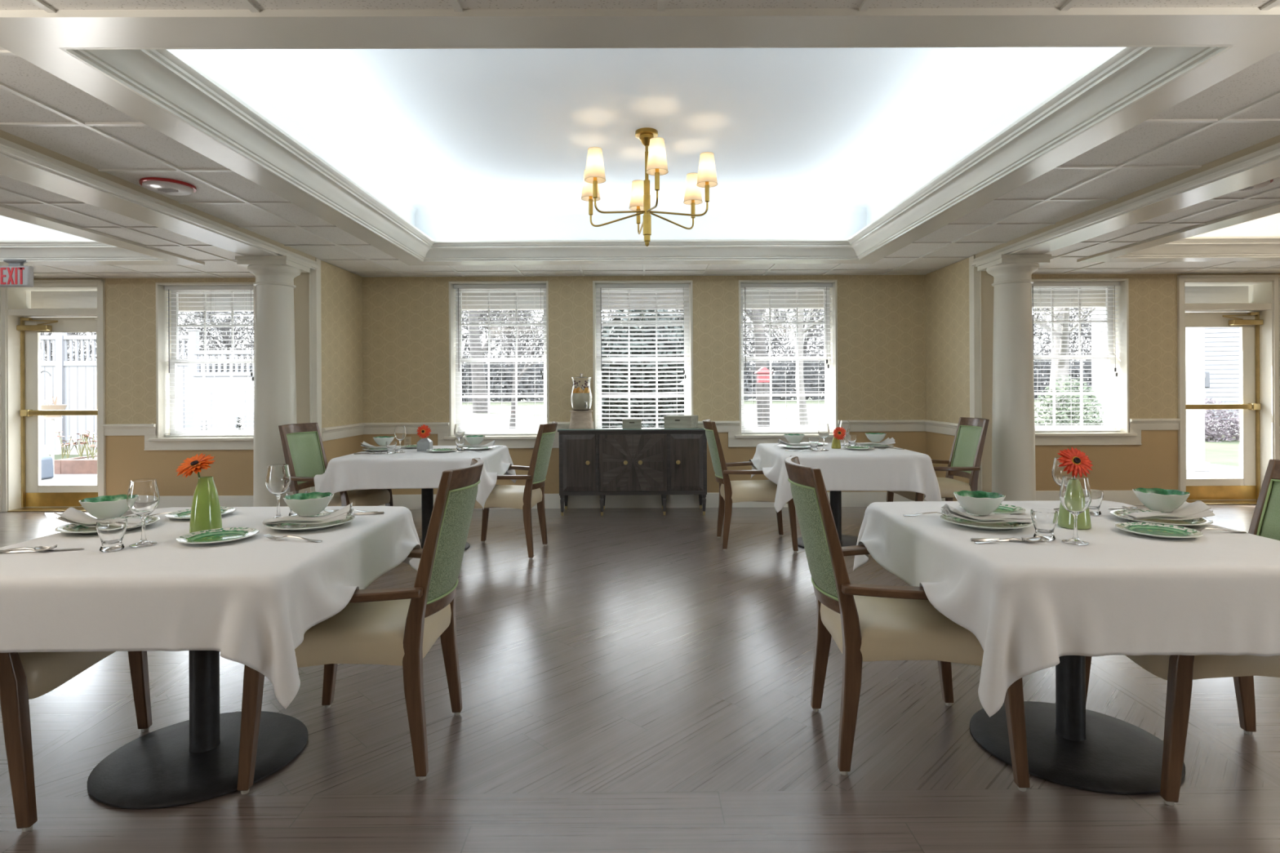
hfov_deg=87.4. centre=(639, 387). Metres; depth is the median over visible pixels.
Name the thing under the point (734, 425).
trim
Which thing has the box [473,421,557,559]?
armchair
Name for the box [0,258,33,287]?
exit sign
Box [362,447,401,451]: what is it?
dinner plate
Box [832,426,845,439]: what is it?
flower
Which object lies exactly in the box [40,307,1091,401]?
trees
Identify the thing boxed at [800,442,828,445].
plate
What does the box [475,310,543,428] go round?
bare tree
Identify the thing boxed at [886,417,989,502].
armchair
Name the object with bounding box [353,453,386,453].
table knife
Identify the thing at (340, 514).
napkin
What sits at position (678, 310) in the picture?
bare tree
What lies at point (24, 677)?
armchair
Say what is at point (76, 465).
raised planter
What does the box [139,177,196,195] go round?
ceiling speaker
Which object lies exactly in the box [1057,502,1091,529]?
vase
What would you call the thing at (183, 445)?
trim
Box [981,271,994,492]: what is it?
trim
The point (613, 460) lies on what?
sideboard
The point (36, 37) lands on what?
trim
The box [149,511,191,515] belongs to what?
fork
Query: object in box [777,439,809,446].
napkin
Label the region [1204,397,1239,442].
shrub
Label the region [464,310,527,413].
bare tree
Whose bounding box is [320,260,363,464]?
wall
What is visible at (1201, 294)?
roof eave
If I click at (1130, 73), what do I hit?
trim
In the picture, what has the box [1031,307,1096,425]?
bare tree
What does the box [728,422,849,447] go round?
trim
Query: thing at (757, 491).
armchair
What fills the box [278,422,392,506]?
armchair
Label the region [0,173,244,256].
trim
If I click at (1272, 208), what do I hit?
trim
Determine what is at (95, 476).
porch post
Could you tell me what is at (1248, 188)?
light
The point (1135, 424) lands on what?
trim
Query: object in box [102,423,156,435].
trim
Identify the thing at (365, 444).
napkin
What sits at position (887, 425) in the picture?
trim
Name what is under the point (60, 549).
table knife
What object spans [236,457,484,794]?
armchair
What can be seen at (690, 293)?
window
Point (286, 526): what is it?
dinner plate
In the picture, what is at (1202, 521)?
dinner plate
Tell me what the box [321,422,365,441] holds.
trim
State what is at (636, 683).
floor
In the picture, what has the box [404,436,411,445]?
wall outlet
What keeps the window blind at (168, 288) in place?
attached to the window at (166, 401)
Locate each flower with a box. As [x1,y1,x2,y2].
[54,431,70,458]
[57,435,77,458]
[68,431,88,456]
[74,430,93,457]
[80,435,95,458]
[81,433,97,457]
[82,432,97,458]
[175,453,215,477]
[416,424,431,438]
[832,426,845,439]
[1057,447,1093,476]
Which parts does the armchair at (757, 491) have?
rail, panel, leg, rail, leg, armrest, armrest, seat, leg, leg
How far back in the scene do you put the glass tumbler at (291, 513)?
2.52 m
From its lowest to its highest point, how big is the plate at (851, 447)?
0.016 m
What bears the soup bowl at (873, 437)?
on the napkin at (888, 441)
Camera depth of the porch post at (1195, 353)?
9.55 m
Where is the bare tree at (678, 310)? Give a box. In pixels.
[606,309,683,335]
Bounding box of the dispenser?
[568,373,593,428]
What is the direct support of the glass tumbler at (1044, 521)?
on the tablecloth at (1028, 606)
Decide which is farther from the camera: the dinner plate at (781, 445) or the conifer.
the conifer
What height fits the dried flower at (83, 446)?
0.438 m
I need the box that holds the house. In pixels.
[1091,307,1239,435]
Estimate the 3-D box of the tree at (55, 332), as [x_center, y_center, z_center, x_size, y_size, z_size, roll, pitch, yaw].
[-61.618,-6.288,68.371,8.970,16.373,13.751,0,0,32]
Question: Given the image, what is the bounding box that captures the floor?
[0,504,1279,852]
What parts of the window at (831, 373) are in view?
sill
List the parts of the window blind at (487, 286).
head rail, ladder cord, rail, pull cord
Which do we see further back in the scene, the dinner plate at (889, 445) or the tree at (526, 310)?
the tree at (526, 310)
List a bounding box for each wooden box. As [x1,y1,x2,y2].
[622,418,641,428]
[663,414,697,428]
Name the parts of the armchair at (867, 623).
rail, leg, panel, rail, leg, armrest, armrest, seat, leg, leg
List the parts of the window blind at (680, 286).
head rail, pull cord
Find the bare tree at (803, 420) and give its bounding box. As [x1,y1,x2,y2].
[742,308,823,425]
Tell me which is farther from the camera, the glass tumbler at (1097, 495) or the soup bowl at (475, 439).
the soup bowl at (475, 439)
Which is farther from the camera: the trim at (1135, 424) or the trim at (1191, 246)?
the trim at (1135, 424)
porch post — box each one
[94,475,97,484]
[1185,327,1209,471]
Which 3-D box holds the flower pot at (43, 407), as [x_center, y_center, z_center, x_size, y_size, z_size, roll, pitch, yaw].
[-9.171,0.705,10.452,0.360,1.140,0.360,0,0,0]
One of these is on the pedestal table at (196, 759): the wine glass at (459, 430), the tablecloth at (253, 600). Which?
the tablecloth at (253, 600)
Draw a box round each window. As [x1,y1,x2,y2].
[148,282,255,441]
[443,280,548,439]
[592,280,693,426]
[734,280,837,438]
[1031,278,1137,436]
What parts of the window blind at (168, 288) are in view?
head rail, rail, pull cord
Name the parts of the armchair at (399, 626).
leg, leg, seat, armrest, armrest, leg, rail, panel, leg, rail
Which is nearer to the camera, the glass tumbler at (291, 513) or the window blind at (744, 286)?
the glass tumbler at (291, 513)
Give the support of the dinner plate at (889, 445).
on the tablecloth at (890, 469)
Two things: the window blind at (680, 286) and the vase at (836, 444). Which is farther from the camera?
the window blind at (680, 286)
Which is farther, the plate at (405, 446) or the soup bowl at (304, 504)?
the plate at (405, 446)
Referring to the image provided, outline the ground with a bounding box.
[40,395,1240,470]
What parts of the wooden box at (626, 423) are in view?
lid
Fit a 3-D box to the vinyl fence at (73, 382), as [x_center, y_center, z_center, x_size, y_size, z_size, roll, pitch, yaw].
[-12.469,0.086,13.150,7.560,2.410,0.160,0,0,0]
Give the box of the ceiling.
[0,0,1279,277]
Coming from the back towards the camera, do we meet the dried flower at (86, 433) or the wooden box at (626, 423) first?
the dried flower at (86, 433)
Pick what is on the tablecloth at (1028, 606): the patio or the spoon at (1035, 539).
the spoon at (1035, 539)
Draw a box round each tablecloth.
[0,506,421,708]
[314,444,516,509]
[749,442,942,512]
[853,500,1279,717]
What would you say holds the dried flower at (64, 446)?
in the raised planter at (76, 465)
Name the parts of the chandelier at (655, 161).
lamp shade, shade trim, lamp shade, arm, arm, lamp shade, arm, stem, arm, shade trim, lamp shade, arm, arm, shade trim, lamp shade, shade trim, lamp shade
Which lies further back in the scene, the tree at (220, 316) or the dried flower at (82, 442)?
the tree at (220, 316)
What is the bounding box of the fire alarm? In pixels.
[1230,178,1273,193]
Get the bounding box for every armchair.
[0,651,152,831]
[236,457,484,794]
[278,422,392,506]
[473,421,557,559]
[702,419,798,552]
[784,455,1030,791]
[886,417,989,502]
[1085,459,1279,805]
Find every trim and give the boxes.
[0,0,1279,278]
[0,7,1279,265]
[0,137,319,268]
[0,152,315,269]
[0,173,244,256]
[0,204,204,265]
[0,214,170,262]
[58,44,1235,262]
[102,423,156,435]
[143,426,253,450]
[293,272,310,492]
[309,257,321,492]
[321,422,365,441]
[363,422,448,434]
[437,432,559,448]
[548,421,593,432]
[697,420,739,432]
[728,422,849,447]
[837,419,925,431]
[924,419,958,435]
[968,255,982,491]
[971,142,1279,266]
[974,156,1279,266]
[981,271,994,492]
[1035,421,1142,445]
[1044,176,1279,253]
[1076,200,1279,262]
[1113,212,1279,257]
[1128,418,1181,430]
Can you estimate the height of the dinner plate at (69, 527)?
0.020 m
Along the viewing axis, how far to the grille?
3.72 m
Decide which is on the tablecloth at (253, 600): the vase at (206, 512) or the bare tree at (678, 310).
the vase at (206, 512)
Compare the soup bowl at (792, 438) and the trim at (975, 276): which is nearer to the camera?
the soup bowl at (792, 438)
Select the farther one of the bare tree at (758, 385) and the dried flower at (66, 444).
the bare tree at (758, 385)
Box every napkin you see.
[53,507,149,527]
[262,502,353,524]
[360,440,399,448]
[457,440,495,448]
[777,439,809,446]
[857,437,895,445]
[941,503,1032,523]
[1120,500,1214,519]
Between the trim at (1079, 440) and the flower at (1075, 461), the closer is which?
the flower at (1075, 461)
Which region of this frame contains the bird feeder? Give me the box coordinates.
[755,367,772,426]
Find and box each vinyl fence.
[40,328,200,453]
[193,350,253,430]
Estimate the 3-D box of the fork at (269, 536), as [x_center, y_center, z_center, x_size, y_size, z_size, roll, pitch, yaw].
[-1.100,0.478,2.124,0.202,0.015,0.025,0,0,12]
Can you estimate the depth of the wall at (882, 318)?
6.82 m
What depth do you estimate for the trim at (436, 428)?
6.79 m
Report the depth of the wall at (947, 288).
6.37 m
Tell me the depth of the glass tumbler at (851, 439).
5.34 m
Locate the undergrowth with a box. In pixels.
[50,350,1091,402]
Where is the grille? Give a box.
[157,188,178,192]
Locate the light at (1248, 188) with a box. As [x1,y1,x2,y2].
[1240,186,1253,190]
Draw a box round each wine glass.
[126,478,159,546]
[265,464,291,519]
[394,425,405,453]
[453,423,464,450]
[817,423,829,450]
[839,420,849,445]
[1051,457,1075,511]
[1059,475,1091,545]
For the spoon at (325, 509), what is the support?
on the tablecloth at (253, 600)
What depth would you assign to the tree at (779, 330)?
79.86 m
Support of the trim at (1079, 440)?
attached to the wall at (882, 318)
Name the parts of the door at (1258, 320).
kick plate, closer arm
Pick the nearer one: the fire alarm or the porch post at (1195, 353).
the fire alarm
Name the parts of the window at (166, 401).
sill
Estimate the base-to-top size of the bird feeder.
1.660 m
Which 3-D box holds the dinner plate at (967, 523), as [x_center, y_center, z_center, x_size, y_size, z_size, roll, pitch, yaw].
[1.190,0.465,2.306,0.286,0.020,0.283,0,0,0]
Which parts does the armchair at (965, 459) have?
leg, leg, seat, armrest, leg, armrest, rail, backrest, rail, leg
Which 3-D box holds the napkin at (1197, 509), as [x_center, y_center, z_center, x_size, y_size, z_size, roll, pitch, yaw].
[1.821,0.426,2.327,0.280,0.059,0.122,0,0,-6]
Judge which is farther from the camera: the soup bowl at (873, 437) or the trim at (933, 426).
the trim at (933, 426)
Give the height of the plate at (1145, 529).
0.016 m
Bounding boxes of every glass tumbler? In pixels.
[95,518,127,551]
[286,491,307,515]
[386,441,396,453]
[455,437,465,448]
[808,437,818,449]
[846,435,856,445]
[1030,508,1057,541]
[1088,488,1103,515]
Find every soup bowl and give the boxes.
[78,494,128,519]
[283,492,333,516]
[373,435,395,445]
[464,435,485,444]
[783,433,804,443]
[865,432,886,442]
[953,490,1005,515]
[1132,488,1190,511]
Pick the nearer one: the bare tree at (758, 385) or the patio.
the patio
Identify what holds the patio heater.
on the patio
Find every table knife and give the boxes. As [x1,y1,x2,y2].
[0,548,84,553]
[351,511,384,515]
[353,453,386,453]
[969,537,1047,541]
[1107,506,1148,509]
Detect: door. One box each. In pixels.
[0,279,106,511]
[1177,274,1279,504]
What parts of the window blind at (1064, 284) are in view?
head rail, rail, pull cord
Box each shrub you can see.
[1034,374,1106,425]
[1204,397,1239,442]
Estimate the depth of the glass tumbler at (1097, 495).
2.46 m
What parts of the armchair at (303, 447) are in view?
leg, rail, armrest, backrest, rail, leg, leg, seat, leg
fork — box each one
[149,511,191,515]
[263,533,322,542]
[902,511,942,515]
[1177,526,1246,533]
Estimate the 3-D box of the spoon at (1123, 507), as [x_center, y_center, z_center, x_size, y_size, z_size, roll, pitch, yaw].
[1.943,0.461,2.565,0.202,0.019,0.040,0,0,-6]
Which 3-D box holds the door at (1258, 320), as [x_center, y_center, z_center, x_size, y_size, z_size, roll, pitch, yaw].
[6.025,0.025,6.969,1.048,2.345,0.286,0,0,0]
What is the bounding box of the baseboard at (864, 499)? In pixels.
[127,489,1178,511]
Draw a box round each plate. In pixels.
[54,515,159,534]
[164,506,235,519]
[175,527,259,544]
[264,512,355,531]
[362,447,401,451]
[400,444,417,448]
[426,448,457,452]
[458,445,495,450]
[777,444,810,448]
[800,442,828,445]
[843,445,874,449]
[855,443,893,448]
[940,511,1033,530]
[959,503,1025,514]
[1110,508,1213,527]
[1115,522,1203,538]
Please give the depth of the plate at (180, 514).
2.54 m
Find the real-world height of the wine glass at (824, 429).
0.200 m
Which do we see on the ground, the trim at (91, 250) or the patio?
the patio
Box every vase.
[189,476,222,533]
[417,438,432,451]
[831,436,840,448]
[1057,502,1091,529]
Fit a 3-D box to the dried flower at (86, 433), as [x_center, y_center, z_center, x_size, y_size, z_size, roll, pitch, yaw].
[-8.547,0.911,10.445,0.297,0.384,0.206,0,0,0]
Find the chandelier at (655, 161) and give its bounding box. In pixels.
[581,127,717,246]
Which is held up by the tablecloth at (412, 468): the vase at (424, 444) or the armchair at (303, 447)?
the vase at (424, 444)
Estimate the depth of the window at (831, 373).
6.99 m
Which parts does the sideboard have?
leg, leg, door, leg, door, glass, door, leg, door, leg, leg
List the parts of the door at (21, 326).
closer arm, kick plate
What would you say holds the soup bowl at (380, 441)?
on the napkin at (365, 444)
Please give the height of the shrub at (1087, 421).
1.576 m
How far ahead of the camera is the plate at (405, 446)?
5.45 m
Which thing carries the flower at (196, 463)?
in the vase at (206, 512)
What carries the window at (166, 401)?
in the wall at (882, 318)
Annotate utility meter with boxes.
[1204,371,1209,421]
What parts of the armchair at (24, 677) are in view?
leg, seat, leg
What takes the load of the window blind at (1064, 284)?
attached to the window at (1118, 395)
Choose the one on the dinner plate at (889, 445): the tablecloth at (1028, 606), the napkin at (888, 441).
the napkin at (888, 441)
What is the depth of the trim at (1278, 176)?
4.01 m
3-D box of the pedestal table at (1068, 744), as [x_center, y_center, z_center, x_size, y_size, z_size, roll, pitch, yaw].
[1.470,0.851,2.288,1.022,0.739,1.022,0,0,0]
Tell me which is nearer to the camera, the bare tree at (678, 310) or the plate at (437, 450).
the plate at (437, 450)
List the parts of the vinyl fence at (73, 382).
post, panel, post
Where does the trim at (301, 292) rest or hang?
attached to the wall at (341, 290)
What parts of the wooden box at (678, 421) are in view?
lid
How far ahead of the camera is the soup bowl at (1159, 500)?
2.32 m
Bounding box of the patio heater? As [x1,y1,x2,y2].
[40,453,53,479]
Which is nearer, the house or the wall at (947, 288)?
the wall at (947, 288)
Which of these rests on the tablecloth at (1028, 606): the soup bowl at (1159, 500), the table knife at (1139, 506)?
the table knife at (1139, 506)
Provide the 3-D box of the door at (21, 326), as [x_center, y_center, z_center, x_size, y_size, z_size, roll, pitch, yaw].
[-5.952,0.086,6.906,1.057,2.345,0.286,0,0,0]
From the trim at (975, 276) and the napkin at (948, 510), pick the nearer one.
the napkin at (948, 510)
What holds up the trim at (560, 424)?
attached to the wall at (882, 318)
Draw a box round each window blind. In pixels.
[164,285,253,436]
[453,284,546,435]
[595,283,689,426]
[740,283,832,434]
[1031,281,1120,432]
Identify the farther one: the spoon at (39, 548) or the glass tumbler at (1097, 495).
the glass tumbler at (1097, 495)
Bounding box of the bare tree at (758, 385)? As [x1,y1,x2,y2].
[742,309,769,426]
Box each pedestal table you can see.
[87,650,307,808]
[418,488,469,550]
[797,490,857,547]
[969,655,1185,794]
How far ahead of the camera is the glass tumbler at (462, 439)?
5.25 m
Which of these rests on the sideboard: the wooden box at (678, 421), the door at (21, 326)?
the wooden box at (678, 421)
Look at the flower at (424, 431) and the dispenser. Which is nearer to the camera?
the flower at (424, 431)
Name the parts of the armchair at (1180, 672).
leg, leg, seat, leg, backrest, rail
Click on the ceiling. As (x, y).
(806, 143)
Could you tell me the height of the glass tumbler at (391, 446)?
0.088 m
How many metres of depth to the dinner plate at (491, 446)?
5.17 m
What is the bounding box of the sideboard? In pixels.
[557,426,706,515]
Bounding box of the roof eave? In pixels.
[31,285,1248,311]
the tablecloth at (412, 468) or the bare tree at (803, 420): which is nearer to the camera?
the tablecloth at (412, 468)
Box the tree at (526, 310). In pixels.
[486,310,543,357]
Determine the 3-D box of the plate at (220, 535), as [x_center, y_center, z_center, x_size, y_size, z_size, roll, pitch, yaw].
[-1.349,0.479,2.143,0.226,0.016,0.224,0,0,-30]
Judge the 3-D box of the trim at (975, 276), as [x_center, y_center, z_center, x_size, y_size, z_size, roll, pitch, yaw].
[2.943,0.032,5.870,0.062,2.363,0.092,0,0,0]
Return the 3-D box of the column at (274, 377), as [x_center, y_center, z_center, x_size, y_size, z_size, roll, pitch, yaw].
[-2.933,0.112,5.385,0.398,2.262,0.398,0,0,0]
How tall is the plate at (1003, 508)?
0.016 m
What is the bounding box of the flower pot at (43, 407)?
[40,395,66,469]
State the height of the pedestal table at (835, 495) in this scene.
0.739 m
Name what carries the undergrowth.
on the ground
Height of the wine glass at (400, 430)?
0.200 m
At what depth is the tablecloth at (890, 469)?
4.68 m
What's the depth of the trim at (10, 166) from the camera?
3.71 m
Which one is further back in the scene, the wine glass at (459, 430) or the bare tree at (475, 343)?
the bare tree at (475, 343)
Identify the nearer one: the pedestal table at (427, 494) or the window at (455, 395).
the pedestal table at (427, 494)
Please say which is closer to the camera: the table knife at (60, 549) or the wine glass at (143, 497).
the table knife at (60, 549)
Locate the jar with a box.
[570,377,591,410]
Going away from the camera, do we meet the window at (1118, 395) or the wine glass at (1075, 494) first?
the wine glass at (1075, 494)
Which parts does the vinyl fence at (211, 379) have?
rail, panel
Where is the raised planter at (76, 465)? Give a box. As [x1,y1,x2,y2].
[53,454,97,474]
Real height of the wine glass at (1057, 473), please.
0.200 m
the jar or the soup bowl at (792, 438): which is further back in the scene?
the jar
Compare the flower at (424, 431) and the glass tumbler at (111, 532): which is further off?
the flower at (424, 431)
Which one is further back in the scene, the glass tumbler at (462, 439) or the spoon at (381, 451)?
the glass tumbler at (462, 439)
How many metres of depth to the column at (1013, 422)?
5.35 m
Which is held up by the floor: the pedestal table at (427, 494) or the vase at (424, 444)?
the pedestal table at (427, 494)
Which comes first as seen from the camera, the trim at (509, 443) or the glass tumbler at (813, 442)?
the glass tumbler at (813, 442)
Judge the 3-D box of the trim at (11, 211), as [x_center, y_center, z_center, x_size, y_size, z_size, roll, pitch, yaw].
[-5.852,-1.110,3.994,3.910,0.038,4.010,0,0,0]
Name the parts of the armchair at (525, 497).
leg, seat, armrest, armrest, leg, rail, panel, leg, rail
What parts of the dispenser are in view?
lid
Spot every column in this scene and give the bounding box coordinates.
[235,255,311,506]
[975,253,1051,501]
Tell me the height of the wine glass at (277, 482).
0.200 m
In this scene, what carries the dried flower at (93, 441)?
on the raised planter at (76, 465)
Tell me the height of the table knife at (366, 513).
0.007 m
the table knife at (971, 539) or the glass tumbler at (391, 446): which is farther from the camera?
the glass tumbler at (391, 446)
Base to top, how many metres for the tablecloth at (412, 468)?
0.357 m
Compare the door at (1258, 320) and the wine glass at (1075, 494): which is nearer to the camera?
the wine glass at (1075, 494)
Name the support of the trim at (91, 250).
attached to the ceiling
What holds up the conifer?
on the ground
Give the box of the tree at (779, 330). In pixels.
[748,308,823,388]
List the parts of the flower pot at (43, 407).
pot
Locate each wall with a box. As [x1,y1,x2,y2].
[33,273,1279,496]
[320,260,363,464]
[925,257,969,501]
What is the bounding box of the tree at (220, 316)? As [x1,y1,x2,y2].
[180,311,253,359]
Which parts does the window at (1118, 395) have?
sill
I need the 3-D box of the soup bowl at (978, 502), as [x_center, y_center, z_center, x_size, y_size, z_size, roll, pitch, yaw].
[1.173,0.403,2.314,0.160,0.067,0.161,0,0,-20]
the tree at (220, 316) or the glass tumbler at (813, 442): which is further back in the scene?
the tree at (220, 316)
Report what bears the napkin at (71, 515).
on the dinner plate at (69, 527)
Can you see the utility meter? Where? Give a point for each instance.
(1206, 373)
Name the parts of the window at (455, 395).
sill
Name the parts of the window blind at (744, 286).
ladder cord, head rail, rail, pull cord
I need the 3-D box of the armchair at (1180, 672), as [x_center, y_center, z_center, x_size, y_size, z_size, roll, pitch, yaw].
[1.901,0.735,2.178,0.712,0.966,0.651,0,0,9]
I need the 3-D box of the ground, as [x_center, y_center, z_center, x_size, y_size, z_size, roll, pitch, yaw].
[-0.124,1.314,25.000,180.000,0.110,170.000,0,0,0]
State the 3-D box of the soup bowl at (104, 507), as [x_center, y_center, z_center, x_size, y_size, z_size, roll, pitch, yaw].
[-1.841,0.418,2.323,0.160,0.067,0.161,0,0,-20]
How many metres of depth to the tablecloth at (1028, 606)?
1.76 m
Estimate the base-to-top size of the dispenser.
0.537 m
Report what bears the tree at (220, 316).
on the ground
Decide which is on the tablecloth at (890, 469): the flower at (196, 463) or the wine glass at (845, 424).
the wine glass at (845, 424)
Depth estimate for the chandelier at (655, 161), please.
4.22 m
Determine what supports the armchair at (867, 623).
on the floor
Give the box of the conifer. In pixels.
[235,417,244,430]
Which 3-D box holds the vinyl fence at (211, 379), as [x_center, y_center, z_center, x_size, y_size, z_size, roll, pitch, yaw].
[-6.884,0.233,12.879,3.365,2.060,0.130,0,0,0]
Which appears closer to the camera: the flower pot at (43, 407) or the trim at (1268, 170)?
the trim at (1268, 170)
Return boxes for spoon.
[0,544,57,551]
[323,508,367,512]
[353,451,382,454]
[973,536,1040,543]
[1121,506,1146,509]
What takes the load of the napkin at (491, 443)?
on the dinner plate at (491, 446)
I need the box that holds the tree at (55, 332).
[40,332,91,352]
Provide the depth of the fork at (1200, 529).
2.17 m
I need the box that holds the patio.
[40,463,1240,485]
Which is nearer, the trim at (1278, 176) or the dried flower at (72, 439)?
the trim at (1278, 176)
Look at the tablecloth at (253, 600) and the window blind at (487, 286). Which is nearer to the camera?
the tablecloth at (253, 600)
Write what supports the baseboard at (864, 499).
attached to the wall at (882, 318)
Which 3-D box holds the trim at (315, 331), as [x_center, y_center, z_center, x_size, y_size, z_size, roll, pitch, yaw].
[-2.829,0.061,5.839,0.062,2.363,0.092,0,0,0]
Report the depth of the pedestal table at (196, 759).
2.20 m
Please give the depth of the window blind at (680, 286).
6.93 m
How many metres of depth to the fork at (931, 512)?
2.47 m

